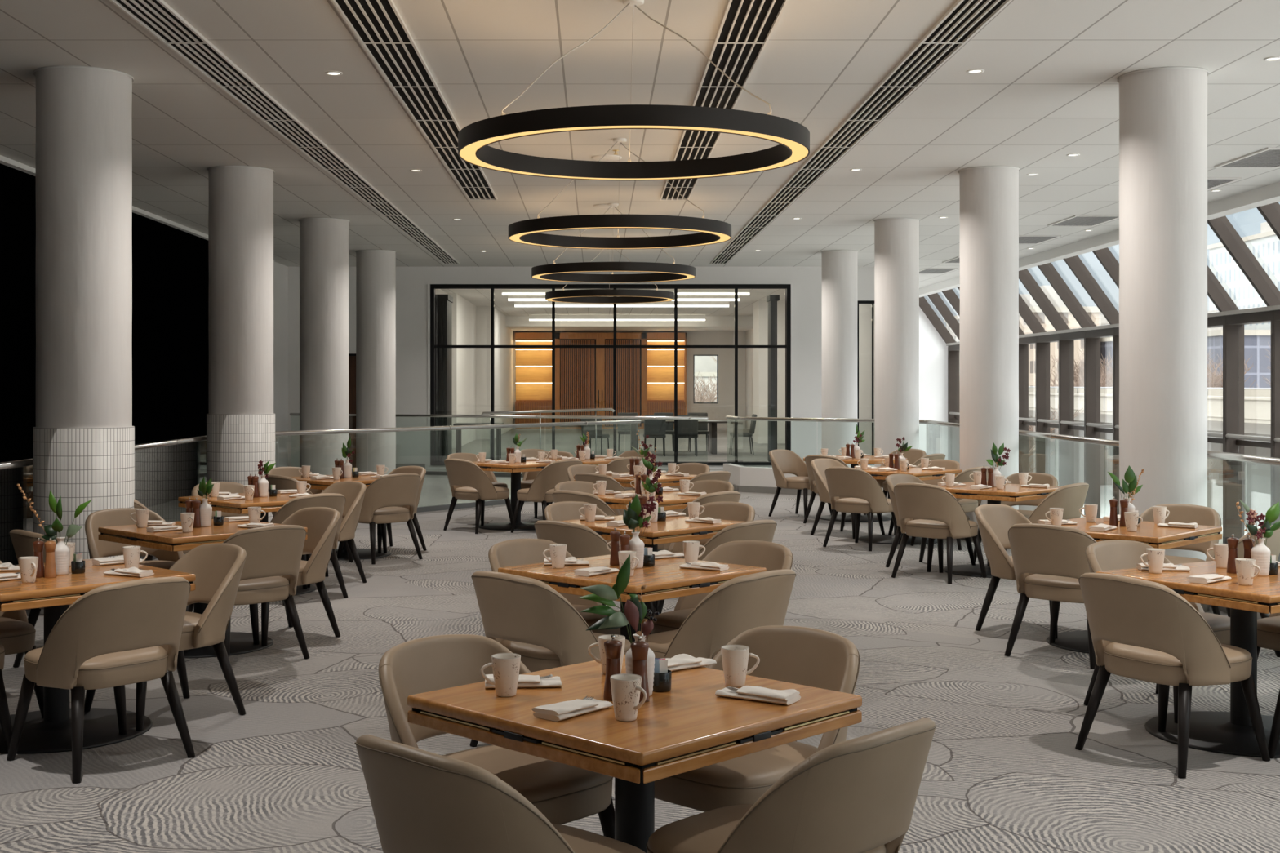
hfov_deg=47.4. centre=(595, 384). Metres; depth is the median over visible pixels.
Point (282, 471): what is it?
dining chair
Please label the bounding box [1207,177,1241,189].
ceiling vent
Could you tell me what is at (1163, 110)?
column
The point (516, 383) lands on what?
light
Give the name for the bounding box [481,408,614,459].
stair handrail
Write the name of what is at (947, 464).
dining chair
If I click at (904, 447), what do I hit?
flower arrangement
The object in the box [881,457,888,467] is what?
mug
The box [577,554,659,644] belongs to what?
flower arrangement
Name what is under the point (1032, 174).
recessed light
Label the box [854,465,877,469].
napkin
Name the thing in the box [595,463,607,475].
mug
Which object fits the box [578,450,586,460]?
mug
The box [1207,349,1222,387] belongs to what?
bare tree
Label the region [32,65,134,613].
column
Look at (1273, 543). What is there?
dining chair
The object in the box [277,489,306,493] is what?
napkin
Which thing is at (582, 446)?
pepper mill
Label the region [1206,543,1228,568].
mug
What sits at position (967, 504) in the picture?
dining chair
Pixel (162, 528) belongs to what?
napkin
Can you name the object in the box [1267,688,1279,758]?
dining chair
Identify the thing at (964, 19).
ceiling vent
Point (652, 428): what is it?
chair
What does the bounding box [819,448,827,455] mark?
mug
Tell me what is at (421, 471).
dining chair
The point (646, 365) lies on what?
shelf
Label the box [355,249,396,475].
column
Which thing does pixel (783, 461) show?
dining chair
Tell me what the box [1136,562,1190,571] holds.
napkin
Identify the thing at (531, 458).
napkin
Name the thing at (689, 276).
diffuser
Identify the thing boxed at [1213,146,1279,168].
ceiling vent
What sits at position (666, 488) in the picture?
napkin
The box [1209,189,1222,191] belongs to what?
recessed light
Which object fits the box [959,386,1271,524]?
road bridge
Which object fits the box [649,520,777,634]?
dining chair
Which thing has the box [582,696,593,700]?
fork
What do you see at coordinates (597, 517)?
napkin
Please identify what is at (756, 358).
wall
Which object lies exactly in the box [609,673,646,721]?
mug
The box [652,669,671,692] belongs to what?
holder
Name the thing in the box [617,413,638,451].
chair
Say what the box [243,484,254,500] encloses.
mug
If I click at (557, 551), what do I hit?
mug
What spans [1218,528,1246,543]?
wall
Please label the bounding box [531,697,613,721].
napkin
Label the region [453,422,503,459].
side table
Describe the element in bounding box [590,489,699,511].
dining table
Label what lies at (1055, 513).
mug
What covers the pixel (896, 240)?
column
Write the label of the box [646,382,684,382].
shelf
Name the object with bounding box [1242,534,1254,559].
pepper mill
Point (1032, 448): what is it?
bare tree
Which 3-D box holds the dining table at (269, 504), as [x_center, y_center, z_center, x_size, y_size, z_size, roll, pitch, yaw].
[-2.550,1.215,11.100,0.900,0.710,0.900,0,0,-45]
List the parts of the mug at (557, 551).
handle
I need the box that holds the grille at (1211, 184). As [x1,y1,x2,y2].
[1207,179,1234,188]
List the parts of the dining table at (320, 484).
plate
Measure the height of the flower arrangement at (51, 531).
0.349 m
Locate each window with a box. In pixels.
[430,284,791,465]
[693,355,718,403]
[857,300,874,464]
[919,201,1279,561]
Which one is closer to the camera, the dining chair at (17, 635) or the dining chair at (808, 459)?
the dining chair at (17, 635)
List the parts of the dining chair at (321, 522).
leg, leg, seat, backrest, leg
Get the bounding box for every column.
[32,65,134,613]
[206,164,275,522]
[298,217,350,475]
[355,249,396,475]
[821,249,857,467]
[873,217,919,498]
[958,165,1019,542]
[1117,66,1208,612]
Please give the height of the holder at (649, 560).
0.054 m
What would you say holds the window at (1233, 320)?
in the wall at (933, 349)
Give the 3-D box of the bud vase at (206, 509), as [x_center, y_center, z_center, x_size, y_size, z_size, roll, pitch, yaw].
[-2.360,0.776,8.810,0.082,0.166,0.082,0,0,25]
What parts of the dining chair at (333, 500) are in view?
leg, backrest, leg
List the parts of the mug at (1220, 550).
handle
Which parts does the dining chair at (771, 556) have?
seat, backrest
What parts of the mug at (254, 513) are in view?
handle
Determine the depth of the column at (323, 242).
19.01 m
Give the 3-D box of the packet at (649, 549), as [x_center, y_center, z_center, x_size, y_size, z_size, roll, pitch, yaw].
[0.255,0.813,6.879,0.026,0.080,0.003,0,0,-25]
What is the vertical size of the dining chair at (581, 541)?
0.790 m
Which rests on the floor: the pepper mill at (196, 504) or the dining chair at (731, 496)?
the dining chair at (731, 496)
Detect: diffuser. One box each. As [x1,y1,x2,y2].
[459,125,808,179]
[502,293,749,295]
[508,298,739,301]
[509,226,730,248]
[515,305,728,306]
[528,319,705,320]
[532,271,694,282]
[546,296,673,302]
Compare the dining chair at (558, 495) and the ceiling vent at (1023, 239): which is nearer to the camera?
the dining chair at (558, 495)
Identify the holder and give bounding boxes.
[71,560,84,573]
[213,515,223,525]
[269,488,277,496]
[351,471,358,477]
[520,457,525,462]
[590,453,595,458]
[643,554,654,566]
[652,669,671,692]
[655,487,662,494]
[657,511,666,521]
[1268,562,1278,574]
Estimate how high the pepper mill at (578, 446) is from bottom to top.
0.176 m
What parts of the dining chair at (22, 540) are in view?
leg, backrest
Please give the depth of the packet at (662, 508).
9.15 m
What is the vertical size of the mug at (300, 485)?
0.109 m
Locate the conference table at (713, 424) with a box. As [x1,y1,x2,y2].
[630,420,734,453]
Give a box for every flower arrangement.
[17,484,92,544]
[197,476,213,504]
[257,460,275,478]
[342,437,355,462]
[512,433,526,447]
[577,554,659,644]
[579,431,591,445]
[622,494,662,540]
[631,430,653,461]
[637,461,662,500]
[641,447,657,473]
[853,423,865,443]
[895,436,912,453]
[986,442,1010,470]
[1107,465,1143,503]
[1235,499,1279,546]
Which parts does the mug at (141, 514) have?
handle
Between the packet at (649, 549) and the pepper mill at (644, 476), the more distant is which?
the pepper mill at (644, 476)
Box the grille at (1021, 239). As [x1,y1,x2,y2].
[1018,236,1055,243]
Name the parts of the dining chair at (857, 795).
seat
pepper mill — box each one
[32,537,44,577]
[44,537,56,577]
[185,497,193,512]
[191,497,200,527]
[247,473,253,484]
[252,474,258,497]
[334,458,338,467]
[338,458,344,478]
[506,446,510,462]
[510,446,515,453]
[576,444,580,458]
[580,444,584,450]
[603,634,622,701]
[609,528,620,565]
[618,531,630,569]
[629,457,634,475]
[630,635,649,702]
[634,457,639,465]
[635,472,641,494]
[639,493,647,506]
[640,472,647,495]
[845,442,849,456]
[849,443,854,457]
[888,452,893,468]
[893,452,899,470]
[981,465,986,485]
[987,466,994,487]
[1109,496,1118,525]
[1120,497,1128,526]
[1226,533,1239,573]
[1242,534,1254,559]
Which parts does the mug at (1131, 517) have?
handle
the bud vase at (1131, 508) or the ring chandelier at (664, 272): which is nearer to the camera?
the bud vase at (1131, 508)
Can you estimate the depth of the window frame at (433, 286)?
26.87 m
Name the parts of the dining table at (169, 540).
plate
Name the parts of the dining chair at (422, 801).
seat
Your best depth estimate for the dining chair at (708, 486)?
11.93 m
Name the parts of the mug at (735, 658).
handle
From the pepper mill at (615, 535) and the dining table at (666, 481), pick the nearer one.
the pepper mill at (615, 535)
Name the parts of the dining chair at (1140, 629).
leg, backrest, leg, seat, leg, leg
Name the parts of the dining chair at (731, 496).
seat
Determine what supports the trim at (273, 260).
attached to the dark opening
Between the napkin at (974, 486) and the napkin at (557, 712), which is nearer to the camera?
the napkin at (557, 712)
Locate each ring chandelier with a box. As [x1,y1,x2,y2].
[457,0,809,180]
[508,137,731,248]
[531,203,695,283]
[545,248,674,303]
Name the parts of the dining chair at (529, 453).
leg, backrest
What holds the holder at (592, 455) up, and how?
on the dining table at (597, 460)
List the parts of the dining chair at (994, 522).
leg, backrest, seat, leg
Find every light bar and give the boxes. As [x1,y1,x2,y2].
[502,288,750,295]
[507,295,740,301]
[514,301,728,306]
[528,315,705,320]
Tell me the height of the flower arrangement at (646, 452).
0.363 m
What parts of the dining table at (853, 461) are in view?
plate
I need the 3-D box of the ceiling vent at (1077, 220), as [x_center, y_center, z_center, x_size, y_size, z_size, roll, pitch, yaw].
[6.452,-2.156,19.266,0.620,0.017,1.160,0,0,0]
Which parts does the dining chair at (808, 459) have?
leg, seat, backrest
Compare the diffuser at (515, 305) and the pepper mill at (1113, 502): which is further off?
the diffuser at (515, 305)
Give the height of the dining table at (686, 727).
0.710 m
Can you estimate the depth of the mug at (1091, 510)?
9.06 m
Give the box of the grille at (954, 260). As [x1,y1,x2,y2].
[945,257,959,262]
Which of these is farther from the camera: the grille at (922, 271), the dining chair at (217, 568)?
the grille at (922, 271)
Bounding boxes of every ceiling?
[0,0,1279,288]
[440,288,785,315]
[506,315,753,331]
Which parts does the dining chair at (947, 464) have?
leg, backrest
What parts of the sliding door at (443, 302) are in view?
door panel, door panel, door panel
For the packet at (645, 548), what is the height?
0.080 m
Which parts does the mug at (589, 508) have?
handle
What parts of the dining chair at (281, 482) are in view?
backrest, leg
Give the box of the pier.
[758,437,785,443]
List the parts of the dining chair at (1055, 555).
leg, backrest, seat, leg, leg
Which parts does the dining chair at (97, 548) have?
seat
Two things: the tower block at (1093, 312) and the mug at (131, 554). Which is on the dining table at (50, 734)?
the mug at (131, 554)
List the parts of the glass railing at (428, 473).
rail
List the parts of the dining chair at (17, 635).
backrest, seat, leg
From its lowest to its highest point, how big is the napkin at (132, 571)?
0.034 m
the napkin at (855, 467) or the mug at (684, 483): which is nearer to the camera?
the mug at (684, 483)
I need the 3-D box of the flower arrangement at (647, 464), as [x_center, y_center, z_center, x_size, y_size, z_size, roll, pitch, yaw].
[0.419,0.644,11.298,0.126,0.310,0.050,0,0,-9]
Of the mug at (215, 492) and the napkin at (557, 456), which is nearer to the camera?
the mug at (215, 492)
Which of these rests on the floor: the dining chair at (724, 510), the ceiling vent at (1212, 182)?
the dining chair at (724, 510)
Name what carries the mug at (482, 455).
on the dining table at (515, 468)
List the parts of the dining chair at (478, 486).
leg, backrest, leg, seat, leg, leg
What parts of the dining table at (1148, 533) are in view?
plate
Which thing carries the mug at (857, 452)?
on the dining table at (853, 461)
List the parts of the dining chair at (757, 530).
leg, backrest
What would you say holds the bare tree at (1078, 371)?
on the ground
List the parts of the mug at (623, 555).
handle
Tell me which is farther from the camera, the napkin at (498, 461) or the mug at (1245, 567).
the napkin at (498, 461)
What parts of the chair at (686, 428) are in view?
seat, backrest, leg, leg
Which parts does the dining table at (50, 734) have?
plate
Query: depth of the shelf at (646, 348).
51.35 m
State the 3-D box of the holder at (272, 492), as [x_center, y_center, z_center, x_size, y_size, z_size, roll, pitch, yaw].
[-2.470,0.833,11.160,0.061,0.054,0.061,0,0,0]
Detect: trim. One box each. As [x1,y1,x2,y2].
[0,155,208,239]
[273,259,274,413]
[427,282,792,465]
[919,182,1279,297]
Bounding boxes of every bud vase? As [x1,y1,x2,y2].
[54,537,70,575]
[200,498,212,526]
[257,475,268,497]
[343,459,351,477]
[514,447,520,462]
[583,444,590,459]
[625,633,654,696]
[628,531,644,568]
[639,457,646,475]
[646,494,657,522]
[648,473,656,494]
[853,443,860,457]
[898,453,905,469]
[992,466,1000,487]
[1124,497,1134,511]
[1250,537,1271,576]
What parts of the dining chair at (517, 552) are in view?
backrest, seat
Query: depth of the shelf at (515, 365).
51.35 m
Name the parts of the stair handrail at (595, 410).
post, post, rail, post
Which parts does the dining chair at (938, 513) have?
leg, leg, backrest, seat, leg, leg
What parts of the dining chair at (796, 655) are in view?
seat, backrest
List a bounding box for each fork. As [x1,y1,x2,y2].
[539,674,552,679]
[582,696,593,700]
[725,685,737,690]
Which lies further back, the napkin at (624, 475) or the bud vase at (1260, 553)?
the napkin at (624, 475)
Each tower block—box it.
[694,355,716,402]
[944,294,1102,385]
[1018,285,1101,386]
[1100,315,1112,381]
[1207,222,1279,311]
[1207,310,1271,387]
[1244,322,1271,329]
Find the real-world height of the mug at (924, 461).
0.109 m
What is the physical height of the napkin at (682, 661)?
0.033 m
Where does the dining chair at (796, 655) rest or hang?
on the floor
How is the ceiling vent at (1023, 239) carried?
in the ceiling at (1047, 91)
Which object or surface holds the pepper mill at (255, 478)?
on the dining table at (269, 504)
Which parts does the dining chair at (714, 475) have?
backrest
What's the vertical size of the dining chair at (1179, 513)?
0.790 m
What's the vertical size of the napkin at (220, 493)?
0.030 m
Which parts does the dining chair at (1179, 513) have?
backrest, seat, leg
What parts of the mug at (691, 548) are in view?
handle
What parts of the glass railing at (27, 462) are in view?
rail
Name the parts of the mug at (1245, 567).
handle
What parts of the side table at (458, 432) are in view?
leg, leg, leg, leg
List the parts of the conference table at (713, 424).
leg, leg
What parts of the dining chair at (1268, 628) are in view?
leg, backrest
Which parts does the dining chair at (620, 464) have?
seat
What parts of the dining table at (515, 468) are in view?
plate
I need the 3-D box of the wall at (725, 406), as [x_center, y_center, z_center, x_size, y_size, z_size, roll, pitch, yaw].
[0.835,-0.321,51.850,9.370,3.782,0.200,0,0,0]
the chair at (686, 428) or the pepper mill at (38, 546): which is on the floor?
the chair at (686, 428)
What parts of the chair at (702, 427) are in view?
backrest, seat, leg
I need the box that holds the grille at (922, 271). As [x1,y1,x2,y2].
[919,269,953,273]
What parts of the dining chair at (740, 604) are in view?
seat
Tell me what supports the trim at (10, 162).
attached to the dark opening
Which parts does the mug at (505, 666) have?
handle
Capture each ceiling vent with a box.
[109,0,459,264]
[330,0,497,199]
[660,0,788,199]
[710,0,1012,264]
[919,267,958,273]
[942,256,959,262]
[1018,235,1061,244]
[1047,214,1119,226]
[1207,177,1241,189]
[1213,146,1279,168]
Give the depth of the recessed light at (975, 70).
10.07 m
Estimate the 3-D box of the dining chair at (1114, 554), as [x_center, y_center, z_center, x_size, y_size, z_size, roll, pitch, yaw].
[2.739,1.180,7.066,0.601,0.790,0.667,0,0,-30]
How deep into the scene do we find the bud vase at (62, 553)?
6.56 m
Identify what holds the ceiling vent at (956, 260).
in the ceiling at (1047, 91)
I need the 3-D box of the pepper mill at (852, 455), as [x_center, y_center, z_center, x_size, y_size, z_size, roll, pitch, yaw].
[2.985,0.771,16.975,0.053,0.176,0.053,0,0,33]
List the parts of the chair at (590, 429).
backrest, seat, leg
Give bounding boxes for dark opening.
[0,163,208,565]
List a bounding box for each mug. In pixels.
[18,555,38,583]
[64,542,75,566]
[122,546,147,568]
[129,508,149,528]
[180,512,194,532]
[209,482,219,497]
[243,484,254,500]
[247,506,266,523]
[296,480,311,493]
[297,465,310,477]
[332,466,342,479]
[376,464,388,475]
[475,452,485,462]
[480,653,520,697]
[508,453,515,463]
[537,451,547,460]
[542,543,566,568]
[548,449,557,459]
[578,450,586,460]
[578,503,596,522]
[587,634,625,675]
[592,480,606,495]
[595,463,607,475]
[606,448,616,457]
[606,540,620,551]
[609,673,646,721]
[617,551,639,576]
[630,478,641,488]
[633,465,644,476]
[640,483,650,497]
[640,507,656,526]
[667,462,679,473]
[679,479,693,493]
[682,540,705,563]
[687,502,704,519]
[720,644,759,687]
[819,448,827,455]
[838,447,846,456]
[854,449,863,459]
[857,458,868,469]
[874,448,883,456]
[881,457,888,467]
[899,460,909,471]
[920,457,931,468]
[942,473,955,487]
[969,471,981,484]
[995,475,1008,489]
[1018,472,1031,485]
[1044,507,1063,526]
[1079,503,1097,522]
[1124,511,1142,531]
[1140,548,1164,573]
[1152,506,1169,524]
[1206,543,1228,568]
[1235,558,1260,585]
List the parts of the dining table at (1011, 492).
plate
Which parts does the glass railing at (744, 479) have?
skirting, skirting, rail, skirting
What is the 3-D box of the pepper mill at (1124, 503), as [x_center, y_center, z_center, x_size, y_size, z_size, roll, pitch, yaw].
[3.195,0.771,8.820,0.053,0.176,0.053,0,0,33]
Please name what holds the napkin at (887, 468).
on the dining table at (922, 474)
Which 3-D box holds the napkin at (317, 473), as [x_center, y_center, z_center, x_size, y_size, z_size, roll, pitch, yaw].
[-2.621,0.842,13.532,0.215,0.033,0.099,0,0,0]
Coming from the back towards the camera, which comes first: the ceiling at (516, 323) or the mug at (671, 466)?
the ceiling at (516, 323)
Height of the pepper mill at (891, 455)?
0.176 m
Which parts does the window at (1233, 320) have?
knee sill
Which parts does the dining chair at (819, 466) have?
leg, backrest, leg, leg, leg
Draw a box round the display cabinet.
[515,332,686,428]
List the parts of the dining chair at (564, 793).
backrest, seat, leg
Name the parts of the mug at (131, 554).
handle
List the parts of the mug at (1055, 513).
handle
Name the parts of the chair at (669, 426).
backrest, seat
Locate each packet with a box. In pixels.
[75,554,81,561]
[217,511,221,516]
[644,547,647,555]
[647,547,652,555]
[653,659,662,673]
[658,659,667,673]
[660,506,664,512]
[1271,555,1275,563]
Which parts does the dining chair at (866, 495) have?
leg, backrest, leg, seat, leg, leg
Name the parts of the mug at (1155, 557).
handle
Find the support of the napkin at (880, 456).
on the dining table at (853, 461)
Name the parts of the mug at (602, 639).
handle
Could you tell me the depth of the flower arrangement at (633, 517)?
6.81 m
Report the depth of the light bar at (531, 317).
46.59 m
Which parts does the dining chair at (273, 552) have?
leg, leg, seat, backrest, leg, leg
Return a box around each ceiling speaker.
[591,154,622,160]
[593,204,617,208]
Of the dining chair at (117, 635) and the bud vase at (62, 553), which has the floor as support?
the dining chair at (117, 635)
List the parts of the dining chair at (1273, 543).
leg, backrest, leg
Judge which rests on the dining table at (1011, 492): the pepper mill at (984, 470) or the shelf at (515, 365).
the pepper mill at (984, 470)
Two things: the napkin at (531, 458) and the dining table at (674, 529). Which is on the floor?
the dining table at (674, 529)
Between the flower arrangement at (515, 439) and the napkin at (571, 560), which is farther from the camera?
the flower arrangement at (515, 439)
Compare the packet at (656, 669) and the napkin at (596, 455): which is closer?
the packet at (656, 669)
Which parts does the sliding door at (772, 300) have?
door panel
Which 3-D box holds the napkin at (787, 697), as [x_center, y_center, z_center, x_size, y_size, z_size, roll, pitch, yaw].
[0.441,0.844,3.983,0.215,0.030,0.098,0,0,32]
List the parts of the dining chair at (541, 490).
leg, seat, leg, backrest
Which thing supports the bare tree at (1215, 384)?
on the ground
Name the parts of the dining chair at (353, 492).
leg, leg, backrest, leg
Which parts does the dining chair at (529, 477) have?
seat, leg, backrest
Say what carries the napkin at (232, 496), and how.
on the dining table at (269, 504)
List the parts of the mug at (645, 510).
handle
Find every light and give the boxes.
[324,71,342,75]
[409,168,422,171]
[515,340,551,341]
[515,349,551,350]
[515,365,551,366]
[515,382,551,383]
[647,340,684,341]
[647,349,684,350]
[647,365,684,366]
[647,382,684,383]
[849,168,862,170]
[966,68,984,73]
[1026,173,1038,175]
[1066,153,1079,155]
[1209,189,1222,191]
[1263,56,1279,61]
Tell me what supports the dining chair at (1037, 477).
on the floor
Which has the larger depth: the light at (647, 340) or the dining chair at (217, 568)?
the light at (647, 340)
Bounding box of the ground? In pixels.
[1057,479,1260,533]
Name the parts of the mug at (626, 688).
handle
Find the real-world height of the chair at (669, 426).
0.897 m
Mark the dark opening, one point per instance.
(170, 342)
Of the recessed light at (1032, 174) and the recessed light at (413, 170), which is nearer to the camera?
the recessed light at (413, 170)
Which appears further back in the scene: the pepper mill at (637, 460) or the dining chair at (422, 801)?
the pepper mill at (637, 460)
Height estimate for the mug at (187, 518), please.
0.109 m
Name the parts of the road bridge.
guard rail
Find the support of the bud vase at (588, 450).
on the dining table at (597, 460)
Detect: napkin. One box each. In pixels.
[0,562,19,571]
[0,573,21,581]
[91,555,142,565]
[103,567,154,577]
[136,520,175,525]
[146,525,182,532]
[209,492,239,496]
[217,494,244,500]
[223,515,248,522]
[236,522,274,528]
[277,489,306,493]
[288,493,310,497]
[300,472,325,476]
[310,475,333,479]
[358,471,377,475]
[369,474,387,478]
[477,458,497,462]
[484,674,561,688]
[488,460,509,463]
[525,457,538,460]
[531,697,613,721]
[535,459,555,462]
[543,556,589,565]
[548,455,567,458]
[561,457,578,460]
[573,566,619,576]
[580,515,613,519]
[592,489,621,493]
[595,454,607,457]
[595,471,618,475]
[604,456,623,459]
[605,520,626,526]
[612,473,633,477]
[613,493,640,497]
[652,550,684,559]
[662,486,679,491]
[662,653,716,671]
[665,471,688,476]
[665,510,685,516]
[677,491,706,496]
[679,561,728,571]
[684,516,721,524]
[715,685,800,705]
[836,456,852,458]
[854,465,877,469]
[874,454,894,457]
[877,466,897,471]
[921,466,945,470]
[937,482,965,485]
[969,484,991,489]
[1020,484,1049,488]
[1037,520,1077,524]
[1088,523,1116,531]
[1102,514,1120,521]
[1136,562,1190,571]
[1156,522,1198,528]
[1186,573,1231,583]
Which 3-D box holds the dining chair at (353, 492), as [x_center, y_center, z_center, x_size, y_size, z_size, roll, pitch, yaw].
[-2.169,1.180,11.542,0.601,0.790,0.667,0,0,45]
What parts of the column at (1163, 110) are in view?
trim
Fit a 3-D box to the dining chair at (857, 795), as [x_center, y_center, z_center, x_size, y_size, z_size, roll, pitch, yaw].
[0.473,1.180,3.558,0.601,0.790,0.667,0,0,-45]
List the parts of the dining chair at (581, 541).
backrest, leg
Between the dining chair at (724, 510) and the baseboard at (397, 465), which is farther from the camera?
the baseboard at (397, 465)
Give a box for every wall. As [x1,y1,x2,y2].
[274,261,288,467]
[288,266,874,469]
[435,288,513,448]
[513,331,745,428]
[745,300,874,455]
[919,306,948,459]
[1111,422,1112,473]
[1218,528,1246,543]
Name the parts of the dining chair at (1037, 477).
leg, seat, backrest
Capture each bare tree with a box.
[694,372,716,402]
[694,373,716,402]
[959,374,959,462]
[959,404,1083,472]
[1049,344,1112,386]
[1049,351,1112,386]
[1049,366,1112,386]
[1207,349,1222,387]
[1207,352,1258,387]
[1249,342,1271,386]
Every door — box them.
[348,353,355,468]
[435,294,453,461]
[766,294,779,461]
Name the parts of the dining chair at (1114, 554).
leg, backrest, leg, leg, seat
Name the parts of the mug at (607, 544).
handle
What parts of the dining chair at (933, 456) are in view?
seat, backrest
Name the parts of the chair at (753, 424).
leg, leg, seat, leg, leg, backrest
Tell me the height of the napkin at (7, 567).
0.033 m
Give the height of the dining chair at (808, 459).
0.790 m
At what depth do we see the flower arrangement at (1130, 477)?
8.86 m
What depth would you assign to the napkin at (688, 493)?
11.21 m
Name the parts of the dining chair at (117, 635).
leg, leg, seat, backrest, leg, leg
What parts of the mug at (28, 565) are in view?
handle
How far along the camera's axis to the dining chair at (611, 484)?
12.80 m
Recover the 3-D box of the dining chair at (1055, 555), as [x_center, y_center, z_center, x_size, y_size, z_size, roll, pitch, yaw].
[2.718,1.180,8.391,0.601,0.790,0.667,0,0,45]
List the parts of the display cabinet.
door, door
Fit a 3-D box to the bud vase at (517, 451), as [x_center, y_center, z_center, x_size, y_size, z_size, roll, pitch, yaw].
[-0.862,0.776,16.020,0.082,0.166,0.082,0,0,25]
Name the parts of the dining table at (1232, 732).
plate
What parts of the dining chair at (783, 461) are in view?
leg, backrest, seat, leg, leg, leg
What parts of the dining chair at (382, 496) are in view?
leg, leg, seat, leg, backrest, leg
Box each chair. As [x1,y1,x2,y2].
[0,560,44,718]
[0,644,12,751]
[6,577,195,783]
[8,529,71,667]
[84,507,183,569]
[84,543,247,731]
[133,499,190,560]
[186,524,309,659]
[191,481,248,519]
[261,506,340,646]
[265,475,353,562]
[267,466,324,517]
[270,493,347,605]
[306,481,366,587]
[337,473,422,564]
[354,734,645,852]
[377,466,426,553]
[378,634,614,839]
[443,458,515,533]
[444,453,507,526]
[469,570,631,746]
[488,538,620,635]
[511,459,582,533]
[520,448,552,511]
[520,451,573,517]
[533,520,656,617]
[544,501,611,546]
[552,490,617,516]
[554,480,621,515]
[566,464,599,480]
[574,472,627,515]
[581,415,609,454]
[606,457,640,490]
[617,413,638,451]
[617,449,652,461]
[643,415,666,456]
[644,568,795,667]
[645,718,937,852]
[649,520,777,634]
[651,540,792,634]
[653,413,674,451]
[654,625,860,812]
[657,491,740,551]
[662,462,710,491]
[664,471,730,511]
[667,480,733,512]
[667,501,755,558]
[677,415,697,456]
[687,413,709,451]
[728,413,756,454]
[768,448,831,518]
[803,454,867,524]
[810,458,884,538]
[822,466,902,551]
[863,448,926,515]
[877,453,945,519]
[884,473,975,573]
[888,459,959,539]
[891,482,986,584]
[910,466,990,550]
[973,472,1057,561]
[973,503,1057,638]
[1004,523,1096,668]
[1027,482,1088,524]
[1075,573,1270,778]
[1083,539,1230,723]
[1139,503,1221,614]
[1226,525,1279,657]
[1257,613,1279,659]
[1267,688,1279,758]
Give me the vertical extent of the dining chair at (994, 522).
0.790 m
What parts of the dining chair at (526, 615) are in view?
leg, backrest, seat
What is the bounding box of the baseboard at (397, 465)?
[395,463,425,468]
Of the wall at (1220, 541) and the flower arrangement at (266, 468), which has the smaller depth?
the flower arrangement at (266, 468)
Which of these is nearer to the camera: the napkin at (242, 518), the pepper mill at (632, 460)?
the napkin at (242, 518)
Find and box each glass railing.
[0,419,640,610]
[289,413,708,477]
[723,415,1279,619]
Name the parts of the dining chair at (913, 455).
seat, backrest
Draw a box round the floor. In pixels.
[0,428,1279,852]
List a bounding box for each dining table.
[0,558,195,754]
[97,519,307,658]
[177,491,315,595]
[289,475,391,559]
[407,654,862,852]
[473,460,550,530]
[497,555,766,642]
[544,457,613,466]
[560,515,745,635]
[573,472,696,551]
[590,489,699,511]
[803,455,907,522]
[857,466,962,545]
[937,482,1061,577]
[1036,517,1222,653]
[1095,560,1279,758]
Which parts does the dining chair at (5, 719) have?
seat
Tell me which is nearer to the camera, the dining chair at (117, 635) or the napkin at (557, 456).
the dining chair at (117, 635)
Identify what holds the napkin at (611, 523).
on the dining table at (674, 529)
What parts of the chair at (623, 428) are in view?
backrest, seat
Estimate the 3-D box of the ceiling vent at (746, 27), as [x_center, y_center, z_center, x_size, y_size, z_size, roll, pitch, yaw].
[0.912,-2.154,10.203,0.331,0.021,13.566,0,0,0]
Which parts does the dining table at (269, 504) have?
plate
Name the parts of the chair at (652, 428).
seat, backrest, leg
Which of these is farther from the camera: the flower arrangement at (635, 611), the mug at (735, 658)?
the mug at (735, 658)
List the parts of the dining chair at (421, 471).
leg, leg, backrest, leg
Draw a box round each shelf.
[515,339,551,340]
[515,347,551,349]
[515,364,551,365]
[515,382,551,382]
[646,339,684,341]
[646,347,684,349]
[646,364,684,365]
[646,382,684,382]
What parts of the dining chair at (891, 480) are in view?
leg, backrest, leg, leg, leg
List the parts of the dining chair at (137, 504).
backrest, leg, seat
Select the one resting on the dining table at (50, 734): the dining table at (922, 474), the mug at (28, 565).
the mug at (28, 565)
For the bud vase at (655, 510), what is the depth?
9.07 m
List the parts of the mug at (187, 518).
handle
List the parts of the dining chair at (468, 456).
backrest, leg, seat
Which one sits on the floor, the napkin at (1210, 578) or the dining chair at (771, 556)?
the dining chair at (771, 556)
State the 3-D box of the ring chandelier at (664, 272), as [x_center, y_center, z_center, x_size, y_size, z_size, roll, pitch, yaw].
[0.211,-1.724,17.499,1.965,0.882,1.965,0,0,0]
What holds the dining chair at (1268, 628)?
on the floor
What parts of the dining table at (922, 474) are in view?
plate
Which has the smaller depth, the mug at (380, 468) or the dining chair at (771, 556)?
the dining chair at (771, 556)
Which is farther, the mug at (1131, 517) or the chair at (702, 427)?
the chair at (702, 427)
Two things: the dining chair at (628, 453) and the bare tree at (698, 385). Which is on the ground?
the bare tree at (698, 385)
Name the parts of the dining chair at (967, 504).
leg, leg, seat, backrest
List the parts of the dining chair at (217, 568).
leg, leg, leg, seat, backrest, leg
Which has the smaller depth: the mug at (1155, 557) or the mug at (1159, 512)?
the mug at (1155, 557)

